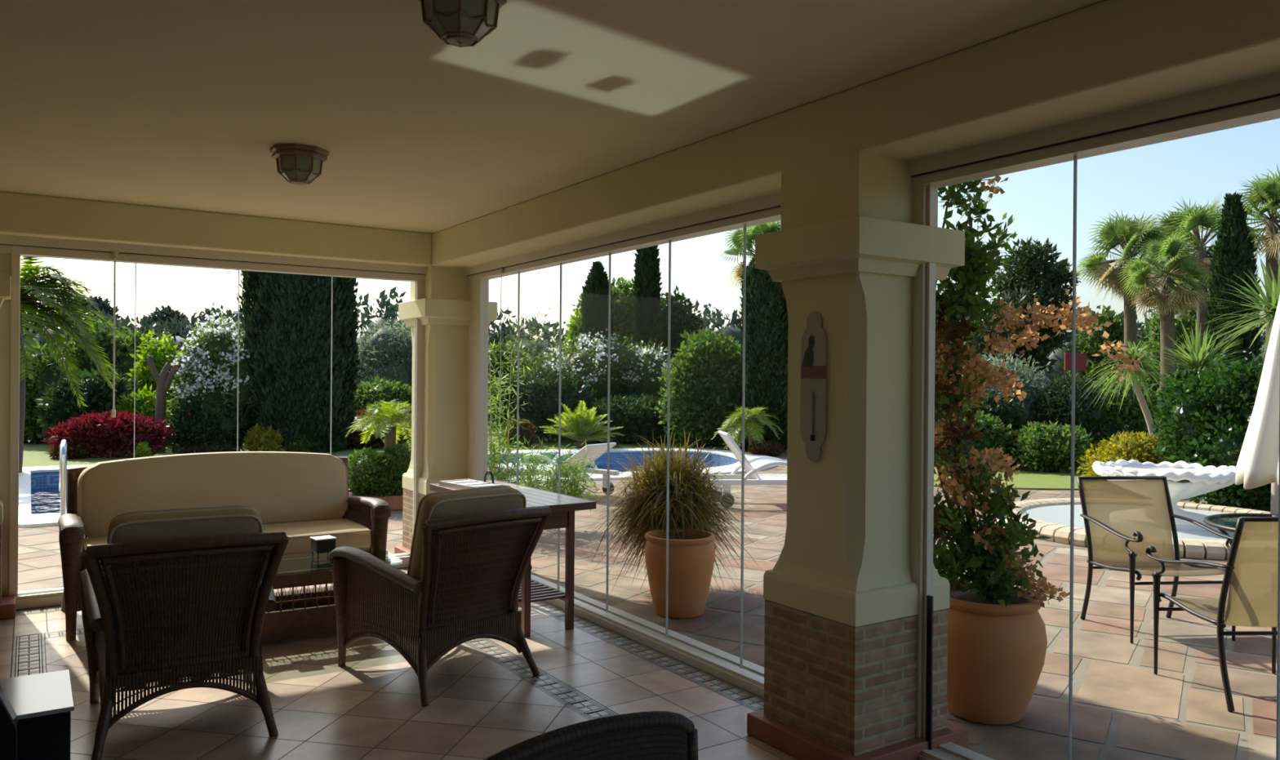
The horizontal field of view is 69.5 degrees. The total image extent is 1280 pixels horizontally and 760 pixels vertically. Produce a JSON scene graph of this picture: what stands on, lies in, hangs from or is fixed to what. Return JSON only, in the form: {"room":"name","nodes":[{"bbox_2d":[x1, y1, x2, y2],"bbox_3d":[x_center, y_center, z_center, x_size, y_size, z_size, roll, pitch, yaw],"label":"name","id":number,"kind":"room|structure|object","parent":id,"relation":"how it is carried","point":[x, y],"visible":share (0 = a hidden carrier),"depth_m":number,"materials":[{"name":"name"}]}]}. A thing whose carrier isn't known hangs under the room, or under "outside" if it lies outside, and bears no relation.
{"room":"sunroom","nodes":[
{"label":"sunroom","id":0,"kind":"room"},
{"bbox_2d":[0,272,16,619],"bbox_3d":[-4.579,0.281,6.133,0.725,2.540,0.750,0,0,-33],"label":"pillar","id":1,"kind":"structure","parent":0,"point":[7,603],"depth_m":6.02,"materials":[{"name":"beige paint"}]},
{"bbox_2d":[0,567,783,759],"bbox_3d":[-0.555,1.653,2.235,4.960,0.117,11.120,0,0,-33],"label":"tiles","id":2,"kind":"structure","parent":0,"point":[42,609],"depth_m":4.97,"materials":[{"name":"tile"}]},
{"bbox_2d":[0,568,798,759],"bbox_3d":[-0.513,1.592,2.239,4.530,0.001,10.682,0,0,-33],"label":"floor","id":3,"kind":"structure","parent":0,"point":[439,738],"depth_m":4.56,"materials":[{"name":"tile"}]},
{"bbox_2d":[0,684,17,759],"bbox_3d":[-2.262,1.146,2.898,0.510,0.860,0.124,0,0,-33],"label":"panel","id":4,"kind":"object","parent":3,"relation":"on","point":[8,717],"visible":1,"depth_m":2.98,"materials":[{"name":"black paint"}]},
{"bbox_2d":[0,669,74,759],"bbox_3d":[-2.275,1.351,3.265,0.445,0.450,0.480,0,0,-33],"label":"side table","id":5,"kind":"object","parent":3,"relation":"on","point":[43,704],"visible":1,"depth_m":3.18,"materials":[{"name":"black paint"}]},
{"bbox_2d":[80,505,289,759],"bbox_3d":[-2.124,1.071,4.273,0.822,1.027,1.030,0,0,-30],"label":"wicker armchair","id":6,"kind":"object","parent":3,"relation":"on","point":[188,593],"visible":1,"depth_m":3.96,"materials":[{"name":"wicker"}]},
{"bbox_2d":[118,636,249,670],"bbox_3d":[-2.177,1.196,4.360,0.614,0.118,0.700,0,0,-30],"label":"seat cushion","id":7,"kind":"object","parent":6,"relation":"on","point":[157,637],"depth_m":4.02,"materials":[{"name":"wicker"}]},
{"bbox_2d":[106,506,262,646],"bbox_3d":[-1.996,0.861,4.058,0.607,0.592,0.255,0,0,-30],"label":"cushion","id":8,"kind":"object","parent":6,"relation":"on","point":[229,611],"depth_m":3.97,"materials":[{"name":"fabric"}]},
{"bbox_2d":[57,451,391,640],"bbox_3d":[-2.860,1.048,6.404,2.010,1.049,0.946,0,0,-33],"label":"wicker sofa","id":9,"kind":"object","parent":3,"relation":"on","point":[304,495],"visible":0.55,"depth_m":6.49,"materials":[{"name":"fabric"}]},
{"bbox_2d":[77,451,346,537],"bbox_3d":[-3.009,0.786,6.632,1.770,0.525,0.278,0,0,-33],"label":"cushion","id":10,"kind":"object","parent":9,"relation":"on","point":[283,487],"depth_m":6.55,"materials":[{"name":"beige fabric"}]},
{"bbox_2d":[81,518,370,569],"bbox_3d":[-2.812,1.127,6.331,1.730,0.173,0.730,0,0,-33],"label":"seat cushion","id":11,"kind":"object","parent":9,"relation":"on","point":[348,532],"depth_m":6.43,"materials":[{"name":"beige fabric"}]},
{"bbox_2d":[261,555,337,637],"bbox_3d":[-2.116,1.348,5.720,1.130,0.450,0.670,0,0,-30],"label":"coffee table","id":12,"kind":"object","parent":3,"relation":"on","point":[293,613],"visible":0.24,"depth_m":5.57,"materials":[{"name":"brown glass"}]},
{"bbox_2d":[328,485,551,706],"bbox_3d":[-1.082,1.078,5.012,0.822,1.027,1.030,0,0,-44],"label":"wicker armchair","id":13,"kind":"object","parent":3,"relation":"on","point":[472,549],"visible":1,"depth_m":4.75,"materials":[{"name":"wicker"}]},
{"bbox_2d":[408,487,524,604],"bbox_3d":[-0.905,0.869,4.834,0.607,0.592,0.255,0,0,-44],"label":"cushion","id":14,"kind":"object","parent":13,"relation":"on","point":[495,577],"depth_m":4.71,"materials":[{"name":"fabric"}]},
{"bbox_2d":[430,480,595,637],"bbox_3d":[-0.906,1.171,6.268,0.534,0.821,1.464,0,0,-34],"label":"wooden side table","id":15,"kind":"object","parent":3,"relation":"on","point":[563,507],"visible":0.44,"depth_m":5.85,"materials":[{"name":"brown wood"}]},
{"bbox_2d":[439,470,510,489],"bbox_3d":[-1.165,0.698,6.465,0.236,0.123,0.556,0,0,-41],"label":"tray","id":16,"kind":"object","parent":15,"relation":"on","point":[459,484],"visible":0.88,"depth_m":6.49,"materials":[{"name":"white paper"}]},
{"bbox_2d":[518,579,565,607],"bbox_3d":[-0.908,1.390,6.268,0.334,0.044,1.170,0,0,-34],"label":"slatted shelf","id":17,"kind":"object","parent":15,"relation":"attached to","point":[539,593],"depth_m":5.90,"materials":[{"name":"red wood"}]},
{"bbox_2d":[483,711,698,759],"bbox_3d":[0.024,1.121,1.536,0.564,0.953,0.519,0,0,-38],"label":"wicker chair","id":18,"kind":"object","parent":3,"relation":"on","point":[651,735],"visible":1,"depth_m":1.76,"materials":[{"name":"brown wicker"}]},
{"bbox_2d":[394,265,497,555],"bbox_3d":[-1.685,0.302,8.084,0.705,2.540,0.690,0,0,-33],"label":"pillar","id":19,"kind":"structure","parent":0,"point":[444,311],"depth_m":7.82,"materials":[{"name":"beige paint"}]},
{"bbox_2d":[0,0,1105,233],"bbox_3d":[-0.327,-1.317,2.520,5.620,0.220,11.380,0,0,-33],"label":"ceiling","id":20,"kind":"structure","parent":0,"point":[171,104],"depth_m":3.81,"materials":[{"name":"paint"}]},
{"bbox_2d":[270,142,328,184],"bbox_3d":[-1.812,-1.132,4.908,0.277,0.184,0.277,0,0,12],"label":"ceiling lamp","id":21,"kind":"object","parent":20,"relation":"attached to","point":[298,163],"visible":1,"depth_m":4.83,"materials":[{"name":"glass"}]},
{"bbox_2d":[418,0,506,47],"bbox_3d":[-0.549,-1.117,2.818,0.277,0.184,0.277,0,0,12],"label":"ceiling lamp","id":22,"kind":"object","parent":20,"relation":"attached to","point":[457,23],"visible":1,"depth_m":2.76,"materials":[{"name":"glass"}]},
{"bbox_2d":[0,0,1279,268],"bbox_3d":[-0.501,-1.073,2.445,4.850,0.270,11.245,0,0,-33],"label":"beam","id":23,"kind":"structure","parent":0,"point":[1106,56],"depth_m":3.82,"materials":[{"name":"beige paint"}]},
{"bbox_2d":[0,234,426,609],"bbox_3d":[-3.119,0.297,7.067,3.000,2.530,0.195,0,0,-33],"label":"window frame","id":24,"kind":"structure","parent":23,"relation":"in","point":[11,246],"depth_m":6.52,"materials":[{"name":"white metal"}]},
{"bbox_2d":[464,191,781,697],"bbox_3d":[-0.251,0.322,6.143,0.195,2.530,4.320,0,0,-33],"label":"window frame","id":25,"kind":"structure","parent":23,"relation":"in","point":[747,675],"depth_m":5.88,"materials":[{"name":"white metal"}]},
{"bbox_2d":[908,71,1279,759],"bbox_3d":[2.683,0.354,1.710,0.195,2.530,5.393,0,0,-33],"label":"window frame","id":26,"kind":"structure","parent":23,"relation":"in","point":[1253,100],"depth_m":3.57,"materials":[{"name":"white metal"}]},
{"bbox_2d":[746,148,968,759],"bbox_3d":[0.965,0.331,4.079,0.705,2.540,0.655,0,0,-33],"label":"pillar","id":27,"kind":"structure","parent":0,"point":[841,593],"depth_m":3.85,"materials":[{"name":"beige paint"}]},
{"bbox_2d":[800,311,827,462],"bbox_3d":[0.739,0.028,3.940,0.020,0.643,0.152,0,0,-33],"label":"thermometer","id":28,"kind":"object","parent":27,"relation":"attached to","point":[814,344],"visible":1,"depth_m":3.94,"materials":[{"name":"grey ceramic"}]},
{"bbox_2d":[1191,255,1279,514],"bbox_3d":[6.494,0.188,9.492,1.521,2.944,1.578,1,0,33],"label":"yucca","id":29,"kind":"object","parent":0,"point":[1273,289],"visible":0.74,"depth_m":9.48,"materials":[{"name":"green plant"}]},
{"label":"outside","id":30,"kind":"structure","parent":0,"visible":0},
{"bbox_2d":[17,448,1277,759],"bbox_3d":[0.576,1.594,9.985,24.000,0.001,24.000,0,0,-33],"label":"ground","id":31,"kind":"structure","parent":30,"point":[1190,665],"depth_m":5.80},
{"bbox_2d":[18,255,128,472],"bbox_3d":[-9.944,-0.249,14.755,3.387,3.539,2.564,1,0,17],"label":"date palm","id":32,"kind":"object","parent":31,"relation":"on","point":[31,284],"visible":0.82,"depth_m":14.49,"materials":[{"name":"green plant"}]},
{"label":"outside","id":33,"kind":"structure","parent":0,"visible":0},
{"bbox_3d":[-55.064,0.996,119.456,280.000,0.080,380.000,0,0,-33],"label":"ground","id":34,"kind":"structure","parent":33,"visible":0},
{"bbox_2d":[53,317,159,384],"bbox_3d":[-13.795,-0.015,24.038,2.817,3.202,2.166,0,0,-12],"label":"broadleaf tree","id":35,"kind":"object","parent":34,"relation":"on","point":[124,362],"visible":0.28,"depth_m":23.54,"materials":[{"name":"green plant"}]},
{"bbox_2d":[347,317,412,394],"bbox_3d":[-7.346,-0.141,26.958,3.241,3.478,2.321,0,0,-17],"label":"bush","id":36,"kind":"object","parent":34,"relation":"on","point":[388,353],"visible":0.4,"depth_m":26.47,"materials":[{"name":"green plant"}]},
{"bbox_2d":[568,276,666,347],"bbox_3d":[-0.255,-0.942,31.057,4.402,5.037,2.789,0,0,-9],"label":"broadleaf tree","id":37,"kind":"object","parent":34,"relation":"on","point":[623,304],"visible":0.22,"depth_m":30.14,"materials":[{"name":"green plant"}]},
{"bbox_2d":[22,286,1266,390],"bbox_3d":[5.414,-1.568,64.655,103.737,8.807,65.093,0,0,-33],"label":"greenery","id":38,"kind":"object","parent":34,"relation":"on","point":[391,312],"visible":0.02,"depth_m":57.45,"materials":[{"name":"green plant"}]},
{"bbox_2d":[962,235,1081,377],"bbox_3d":[12.298,-1.443,30.043,3.820,6.334,3.825,1,0,28],"label":"pine tree","id":39,"kind":"object","parent":34,"relation":"on","point":[1026,283],"visible":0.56,"depth_m":29.24,"materials":[{"name":"green plant"}]},
{"bbox_2d":[1056,304,1137,382],"bbox_3d":[13.508,-0.179,27.011,2.179,4.037,1.901,0,0,-4],"label":"broadleaf tree","id":40,"kind":"object","parent":34,"relation":"on","point":[1091,346],"visible":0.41,"depth_m":26.65,"materials":[{"name":"green plant"}]},
{"bbox_2d":[1136,294,1262,395],"bbox_3d":[18.566,-0.655,30.998,4.189,5.138,3.803,0,0,6],"label":"broadleaf tree","id":41,"kind":"object","parent":34,"relation":"on","point":[1153,336],"visible":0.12,"depth_m":30.51,"materials":[{"name":"green plant"}]},
{"bbox_2d":[1151,191,1250,369],"bbox_3d":[16.660,-1.950,27.719,3.283,7.338,2.607,0,0,-12],"label":"fan palm","id":42,"kind":"object","parent":34,"relation":"on","point":[1196,221],"visible":0.33,"depth_m":27.37,"materials":[{"name":"green plant"}]},
{"bbox_2d":[1213,164,1279,355],"bbox_3d":[16.434,-1.927,23.990,2.757,7.301,2.533,0,0,-33],"label":"fan palm","id":43,"kind":"object","parent":34,"relation":"on","point":[1265,193],"visible":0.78,"depth_m":23.78,"materials":[{"name":"green plant"}]},
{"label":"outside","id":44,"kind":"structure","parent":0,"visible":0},
{"bbox_2d":[22,430,1088,490],"bbox_3d":[-2.431,1.542,19.083,35.798,0.030,17.705,0,0,-19],"label":"lawn","id":45,"kind":"structure","parent":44,"point":[33,455],"depth_m":16.84,"materials":[{"name":"green plant"}]},
{"bbox_2d":[23,339,75,444],"bbox_3d":[-13.650,0.346,20.951,2.137,2.529,1.674,0,0,-4],"label":"shrub","id":46,"kind":"object","parent":45,"relation":"on","point":[46,370],"visible":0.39,"depth_m":20.53,"materials":[{"name":"green plant"}]},
{"bbox_2d":[34,367,143,444],"bbox_3d":[-11.582,0.661,19.646,2.078,1.966,1.911,0,0,-13],"label":"shrub","id":47,"kind":"object","parent":45,"relation":"on","point":[98,397],"visible":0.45,"depth_m":19.06,"materials":[{"name":"green plant"}]},
{"bbox_2d":[40,408,177,458],"bbox_3d":[-10.125,1.081,17.643,2.280,1.064,1.403,0,0,-33],"label":"shrub","id":48,"kind":"object","parent":45,"relation":"on","point":[110,437],"visible":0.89,"depth_m":17.34,"materials":[{"name":"red plant"}]},
{"bbox_2d":[111,384,173,448],"bbox_3d":[-10.530,0.829,19.537,1.392,1.524,1.361,1,0,26],"label":"shrub","id":49,"kind":"object","parent":45,"relation":"on","point":[145,402],"visible":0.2,"depth_m":19.28,"materials":[{"name":"green plant"}]},
{"bbox_2d":[125,329,181,434],"bbox_3d":[-11.556,0.210,21.959,1.613,2.835,1.507,0,0,-11],"label":"shrub","id":50,"kind":"object","parent":45,"relation":"on","point":[159,352],"visible":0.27,"depth_m":21.73,"materials":[{"name":"green plant"}]},
{"bbox_2d":[146,346,197,453],"bbox_3d":[-9.465,0.411,18.666,0.966,2.200,0.232,0,0,-13],"label":"pruned tree","id":51,"kind":"object","parent":45,"relation":"on","point":[163,380],"visible":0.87,"depth_m":18.57,"materials":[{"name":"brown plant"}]},
{"bbox_2d":[163,395,211,453],"bbox_3d":[-9.078,0.939,18.578,1.078,1.301,1.018,0,0,-33],"label":"shrub","id":52,"kind":"object","parent":45,"relation":"on","point":[187,420],"visible":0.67,"depth_m":18.36,"materials":[{"name":"green plant"}]},
{"bbox_2d":[165,306,257,452],"bbox_3d":[-8.723,0.066,19.033,2.016,3.166,1.712,0,0,-15],"label":"shrub","id":53,"kind":"object","parent":45,"relation":"on","point":[210,375],"visible":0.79,"depth_m":18.64,"materials":[{"name":"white plant"}]},
{"bbox_2d":[184,405,250,453],"bbox_3d":[-8.463,1.056,18.565,1.293,1.102,1.077,0,0,-2],"label":"shrub","id":54,"kind":"object","parent":45,"relation":"on","point":[218,432],"visible":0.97,"depth_m":18.31,"materials":[{"name":"green plant"}]},
{"bbox_2d":[241,422,285,451],"bbox_3d":[-7.462,1.243,18.333,0.846,0.800,0.842,0,0,-33],"label":"shrub","id":55,"kind":"object","parent":45,"relation":"on","point":[260,438],"visible":0.86,"depth_m":18.19,"materials":[{"name":"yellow plant"}]},
{"bbox_2d":[235,270,362,453],"bbox_3d":[-7.146,-1.173,19.512,2.590,5.400,2.584,1,0,29],"label":"cypress tree","id":56,"kind":"object","parent":45,"relation":"on","point":[287,321],"visible":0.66,"depth_m":18.66,"materials":[{"name":"green plant"}]},
{"bbox_2d":[346,408,411,449],"bbox_3d":[-6.188,1.131,20.547,2.130,1.040,1.849,1,0,16],"label":"shrub","id":57,"kind":"object","parent":45,"relation":"on","point":[355,436],"visible":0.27,"depth_m":20.06,"materials":[{"name":"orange plant"}]},
{"bbox_2d":[351,375,412,440],"bbox_3d":[-6.275,0.751,22.477,2.422,1.758,1.511,0,0,-33],"label":"clipped hedge","id":58,"kind":"object","parent":45,"relation":"on","point":[368,392],"visible":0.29,"depth_m":22.21,"materials":[{"name":"green plant"}]},
{"bbox_2d":[487,339,537,431],"bbox_3d":[-3.739,0.274,25.877,2.171,2.830,1.779,0,0,-13],"label":"shrub","id":59,"kind":"object","parent":45,"relation":"on","point":[496,349],"visible":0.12,"depth_m":25.56,"materials":[{"name":"green plant"}]},
{"bbox_2d":[492,307,564,382],"bbox_3d":[-2.850,-0.145,24.475,2.409,3.566,1.830,0,0,-33],"label":"feathery shrub","id":60,"kind":"object","parent":45,"relation":"on","point":[545,315],"visible":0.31,"depth_m":24.34,"materials":[{"name":"green plant"}]},
{"bbox_2d":[488,364,599,442],"bbox_3d":[-2.481,0.646,22.736,3.094,2.075,2.022,0,0,-18],"label":"shrub","id":61,"kind":"object","parent":45,"relation":"on","point":[542,391],"visible":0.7,"depth_m":22.26,"materials":[{"name":"green plant"}]},
{"bbox_2d":[539,400,625,448],"bbox_3d":[-1.320,1.011,21.011,1.913,1.124,1.737,1,0,18],"label":"cycad","id":62,"kind":"object","parent":45,"relation":"on","point":[581,426],"visible":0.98,"depth_m":20.75,"materials":[{"name":"green plant"}]},
{"bbox_2d":[514,328,675,435],"bbox_3d":[-1.055,0.133,24.983,5.002,3.101,3.152,0,0,-16],"label":"shrub","id":63,"kind":"object","parent":45,"relation":"on","point":[631,371],"visible":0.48,"depth_m":24.18,"materials":[{"name":"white plant"}]},
{"bbox_2d":[578,260,617,349],"bbox_3d":[-1.169,-0.841,24.996,1.072,4.817,1.038,0,0,-33],"label":"cypress tree","id":64,"kind":"object","parent":45,"relation":"on","point":[594,305],"visible":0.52,"depth_m":24.72,"materials":[{"name":"green plant"}]},
{"bbox_2d":[570,391,684,444],"bbox_3d":[-0.076,1.001,22.718,2.302,1.421,3.632,1,0,43],"label":"shrub","id":65,"kind":"object","parent":45,"relation":"on","point":[637,415],"visible":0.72,"depth_m":22.08,"materials":[{"name":"green plant"}]},
{"bbox_2d":[631,244,664,361],"bbox_3d":[0.197,-1.281,26.017,0.955,5.715,0.988,0,0,-20],"label":"cypress tree","id":66,"kind":"object","parent":45,"relation":"on","point":[647,318],"visible":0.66,"depth_m":25.73,"materials":[{"name":"green plant"}]},
{"bbox_2d":[659,284,705,377],"bbox_3d":[1.041,-0.645,27.720,2.146,4.462,1.680,0,0,1],"label":"broadleaf tree","id":67,"kind":"object","parent":45,"relation":"on","point":[680,321],"visible":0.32,"depth_m":27.45,"materials":[{"name":"green plant"}]},
{"bbox_2d":[654,326,742,447],"bbox_3d":[1.701,0.223,21.599,2.616,2.986,2.124,0,0,-43],"label":"shrub","id":68,"kind":"object","parent":45,"relation":"on","point":[704,385],"visible":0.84,"depth_m":21.16,"materials":[{"name":"green plant"}]},
{"bbox_2d":[716,220,780,293],"bbox_3d":[3.224,-1.405,23.987,2.370,6.041,2.432,0,0,-33],"label":"fan palm","id":69,"kind":"object","parent":45,"relation":"on","point":[737,237],"visible":0.19,"depth_m":23.78,"materials":[{"name":"green plant"}]},
{"bbox_2d":[937,389,1028,457],"bbox_3d":[6.691,0.938,18.543,2.041,1.657,2.001,1,0,14],"label":"shrub","id":70,"kind":"object","parent":45,"relation":"on","point":[1008,412],"visible":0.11,"depth_m":18.11,"materials":[{"name":"green plant"}]},
{"bbox_2d":[950,408,1017,468],"bbox_3d":[6.238,1.118,16.959,1.392,1.198,1.205,0,0,2],"label":"shrub","id":71,"kind":"object","parent":45,"relation":"on","point":[992,430],"visible":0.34,"depth_m":16.63,"materials":[{"name":"green plant"}]},
{"bbox_2d":[935,351,1048,435],"bbox_3d":[7.511,0.526,19.554,2.913,2.428,2.241,0,0,-10],"label":"tree","id":72,"kind":"object","parent":45,"relation":"on","point":[1032,387],"visible":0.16,"depth_m":19.01,"materials":[{"name":"green plant"}]},
{"bbox_2d":[1009,420,1097,473],"bbox_3d":[7.294,1.210,16.367,1.633,1.020,1.447,0,0,-33],"label":"shrub","id":73,"kind":"object","parent":45,"relation":"on","point":[1047,447],"visible":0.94,"depth_m":16.03,"materials":[{"name":"green plant"}]},
{"bbox_2d":[1031,369,1113,452],"bbox_3d":[8.621,0.773,18.419,1.530,1.969,1.363,0,0,2],"label":"shrub","id":74,"kind":"object","parent":45,"relation":"on","point":[1057,396],"visible":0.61,"depth_m":18.13,"materials":[{"name":"green plant"}]},
{"bbox_2d":[1075,429,1169,475],"bbox_3d":[7.274,1.212,13.554,1.594,0.974,1.135,0,0,-5],"label":"shrub","id":75,"kind":"object","parent":45,"relation":"on","point":[1131,447],"visible":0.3,"depth_m":13.38,"materials":[{"name":"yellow plant"}]},
{"bbox_2d":[1088,371,1164,453],"bbox_3d":[9.911,0.805,19.092,2.218,1.979,1.858,0,0,4],"label":"shrub","id":76,"kind":"object","parent":45,"relation":"on","point":[1131,417],"visible":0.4,"depth_m":18.58,"materials":[{"name":"green plant"}]},
{"bbox_2d":[1075,209,1180,379],"bbox_3d":[12.639,-1.415,24.058,2.536,6.218,2.611,0,0,-33],"label":"fan palm","id":77,"kind":"object","parent":45,"relation":"on","point":[1122,233],"visible":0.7,"depth_m":23.88,"materials":[{"name":"green plant"}]},
{"bbox_2d":[1082,340,1178,437],"bbox_3d":[7.608,0.514,14.282,1.622,2.294,1.552,0,0,-33],"label":"yucca","id":78,"kind":"object","parent":45,"relation":"on","point":[1144,406],"visible":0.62,"depth_m":14.16,"materials":[{"name":"green plant"}]},
{"bbox_2d":[1115,226,1215,399],"bbox_3d":[11.604,-0.841,20.512,1.868,5.069,1.980,1,0,22],"label":"fan palm","id":79,"kind":"object","parent":45,"relation":"on","point":[1171,254],"visible":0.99,"depth_m":20.36,"materials":[{"name":"green plant"}]},
{"bbox_2d":[1202,190,1263,373],"bbox_3d":[13.492,-1.294,20.980,1.204,5.980,1.177,0,0,-33],"label":"cypress tree","id":80,"kind":"object","parent":45,"relation":"on","point":[1233,253],"visible":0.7,"depth_m":20.69,"materials":[{"name":"green plant"}]},
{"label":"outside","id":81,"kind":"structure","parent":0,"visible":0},
{"bbox_2d":[17,448,1277,759],"bbox_3d":[0.472,1.590,10.158,22.659,0.001,22.956,0,0,-33],"label":"floor","id":82,"kind":"structure","parent":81,"point":[1106,684],"depth_m":5.75,"materials":[{"name":"tile"}]},
{"bbox_2d":[348,492,403,510],"bbox_3d":[-3.003,1.465,11.412,1.400,0.180,0.800,0,0,-25],"label":"planter","id":83,"kind":"object","parent":82,"relation":"on","point":[395,502],"visible":0.04,"depth_m":11.01,"materials":[{"name":"red brick"}]},
{"bbox_2d":[345,399,411,456],"bbox_3d":[-3.114,0.804,11.419,1.062,1.141,1.132,0,0,-33],"label":"palm","id":84,"kind":"object","parent":83,"relation":"in","point":[390,416],"visible":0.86,"depth_m":11.33,"materials":[{"name":"green plant"}]},
{"bbox_2d":[346,443,411,498],"bbox_3d":[-2.976,1.104,11.379,1.447,0.683,0.832,0,0,-33],"label":"hedge","id":85,"kind":"object","parent":83,"relation":"in","point":[377,473],"visible":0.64,"depth_m":11.03,"materials":[{"name":"green plant"}]},
{"bbox_2d":[487,337,539,483],"bbox_3d":[-1.552,0.572,9.583,0.882,2.038,0.978,0,0,-33],"label":"clump","id":86,"kind":"object","parent":82,"relation":"on","point":[495,462],"visible":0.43,"depth_m":9.47,"materials":[{"name":"green plant"}]},
{"bbox_2d":[488,438,606,513],"bbox_3d":[-1.097,1.079,9.734,1.317,1.032,1.018,0,0,-33],"label":"feathery plant","id":87,"kind":"object","parent":82,"relation":"on","point":[553,486],"visible":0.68,"depth_m":9.69,"materials":[{"name":"green plant"}]},
{"bbox_2d":[487,442,618,497],"bbox_3d":[-1.258,1.203,12.808,1.920,0.729,0.794,1,0,37],"label":"sun lounger","id":88,"kind":"object","parent":82,"relation":"on","point":[598,450],"visible":0.35,"depth_m":12.54,"materials":[{"name":"white plastic"}]},
{"bbox_2d":[644,528,715,617],"bbox_3d":[0.272,1.324,6.317,0.486,0.535,0.486,0,0,-33],"label":"terracotta pot","id":89,"kind":"object","parent":82,"relation":"on","point":[691,560],"visible":0.96,"depth_m":6.14,"materials":[{"name":"ceramic"}]},
{"bbox_2d":[578,424,761,607],"bbox_3d":[0.206,0.991,6.982,1.503,1.298,1.408,1,0,13],"label":"potted grass plant","id":90,"kind":"object","parent":89,"relation":"in","point":[691,505],"visible":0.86,"depth_m":6.72,"materials":[{"name":"plant"}]},
{"bbox_2d":[702,430,786,507],"bbox_3d":[1.808,1.132,11.903,1.920,0.924,0.794,0,0,-5],"label":"sun lounger","id":91,"kind":"object","parent":82,"relation":"on","point":[752,477],"visible":0.41,"depth_m":11.55,"materials":[{"name":"white plastic"}]},
{"bbox_2d":[711,405,782,448],"bbox_3d":[2.315,1.072,19.732,1.558,1.090,1.386,0,0,-33],"label":"palm","id":92,"kind":"object","parent":82,"relation":"on","point":[754,415],"visible":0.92,"depth_m":19.43,"materials":[{"name":"green plant"}]},
{"bbox_2d":[734,262,788,451],"bbox_3d":[2.781,-0.506,20.493,1.334,4.227,1.312,1,0,20],"label":"cypress tree","id":93,"kind":"object","parent":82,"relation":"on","point":[766,326],"visible":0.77,"depth_m":20.07,"materials":[{"name":"green plant"}]},
{"bbox_2d":[946,582,1047,724],"bbox_3d":[1.669,1.319,4.459,0.552,0.575,0.552,0,0,-33],"label":"plant pot","id":94,"kind":"object","parent":82,"relation":"on","point":[997,652],"visible":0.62,"depth_m":4.25,"materials":[{"name":"ceramic"}]},
{"bbox_2d":[933,175,1142,608],"bbox_3d":[1.822,-0.015,4.521,1.211,2.213,0.968,0,0,-27],"label":"climbing plant","id":95,"kind":"object","parent":94,"relation":"in","point":[988,554],"visible":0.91,"depth_m":4.34,"materials":[{"name":"green plant"}]},
{"bbox_2d":[995,497,1270,559],"bbox_3d":[5.650,1.560,10.020,3.440,0.140,3.440,0,0,-33],"label":"pool","id":96,"kind":"object","parent":82,"relation":"on","point":[1052,516],"visible":0.3,"depth_m":9.50,"materials":[{"name":"stone"}]},
{"bbox_2d":[1092,459,1235,530],"bbox_3d":[5.697,1.228,9.989,1.444,0.624,1.436,0,0,8],"label":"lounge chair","id":97,"kind":"object","parent":96,"relation":"on","point":[1184,480],"visible":0.65,"depth_m":9.66,"materials":[{"name":"white stone"}]},
{"bbox_2d":[1113,475,1235,500],"bbox_3d":[5.697,1.156,9.989,1.341,0.275,1.321,0,0,-33],"label":"shell bowl","id":98,"kind":"object","parent":97,"relation":"on","point":[1180,487],"depth_m":9.44,"materials":[{"name":"white stone"}]},
{"bbox_2d":[1076,475,1235,643],"bbox_3d":[3.333,1.141,5.977,0.718,0.962,0.729,0,0,-5],"label":"patio chair","id":99,"kind":"object","parent":82,"relation":"on","point":[1122,519],"visible":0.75,"depth_m":6.22,"materials":[{"name":"beige fabric"}]},
{"bbox_2d":[1142,319,1262,378],"bbox_3d":[8.136,0.367,13.478,1.730,2.602,1.697,0,0,11],"label":"yucca","id":100,"kind":"object","parent":82,"relation":"on","point":[1197,358],"visible":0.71,"depth_m":13.36,"materials":[{"name":"green plant"}]},
{"bbox_2d":[1151,351,1271,511],"bbox_3d":[7.478,0.677,11.516,1.839,2.107,1.619,0,0,-6],"label":"hedge","id":101,"kind":"object","parent":82,"relation":"on","point":[1204,420],"visible":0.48,"depth_m":11.36,"materials":[{"name":"green plant"}]},
{"bbox_2d":[1145,516,1278,711],"bbox_3d":[3.186,1.142,4.804,0.718,0.962,0.729,0,0,-2],"label":"patio chair","id":102,"kind":"object","parent":82,"relation":"on","point":[1251,573],"visible":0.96,"depth_m":4.55,"materials":[{"name":"beige fabric"}]},
{"bbox_2d":[1203,513,1278,546],"bbox_3d":[4.437,1.301,6.183,1.136,0.656,1.136,0,0,-33],"label":"round table","id":103,"kind":"object","parent":82,"relation":"on","point":[1223,522],"visible":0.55,"depth_m":6.40,"materials":[{"name":"glass"}]},
{"bbox_2d":[1235,296,1279,488],"bbox_3d":[4.446,0.251,6.181,0.718,2.750,0.718,0,0,-22],"label":"parasol","id":104,"kind":"object","parent":82,"relation":"on","point":[1258,462],"visible":0.9,"depth_m":6.15,"materials":[{"name":"white fabric"}]},
{"bbox_3d":[-3.241,2.871,15.886,12.230,0.050,5.635,0,0,-33],"label":"floor","id":105,"kind":"structure","parent":0,"visible":0},
{"bbox_2d":[31,452,737,514],"bbox_3d":[-3.235,2.196,15.885,12.191,1.300,5.595,0,0,-33],"label":"wall","id":106,"kind":"structure","parent":105,"relation":"on","point":[41,482],"depth_m":19.26,"materials":[{"name":"tile"}]},
{"bbox_2d":[18,448,777,527],"bbox_3d":[-3.230,1.553,15.884,13.684,0.085,7.095,0,0,-33],"label":"pool coping","id":107,"kind":"object","parent":106,"relation":"on","point":[26,519],"visible":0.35,"depth_m":14.95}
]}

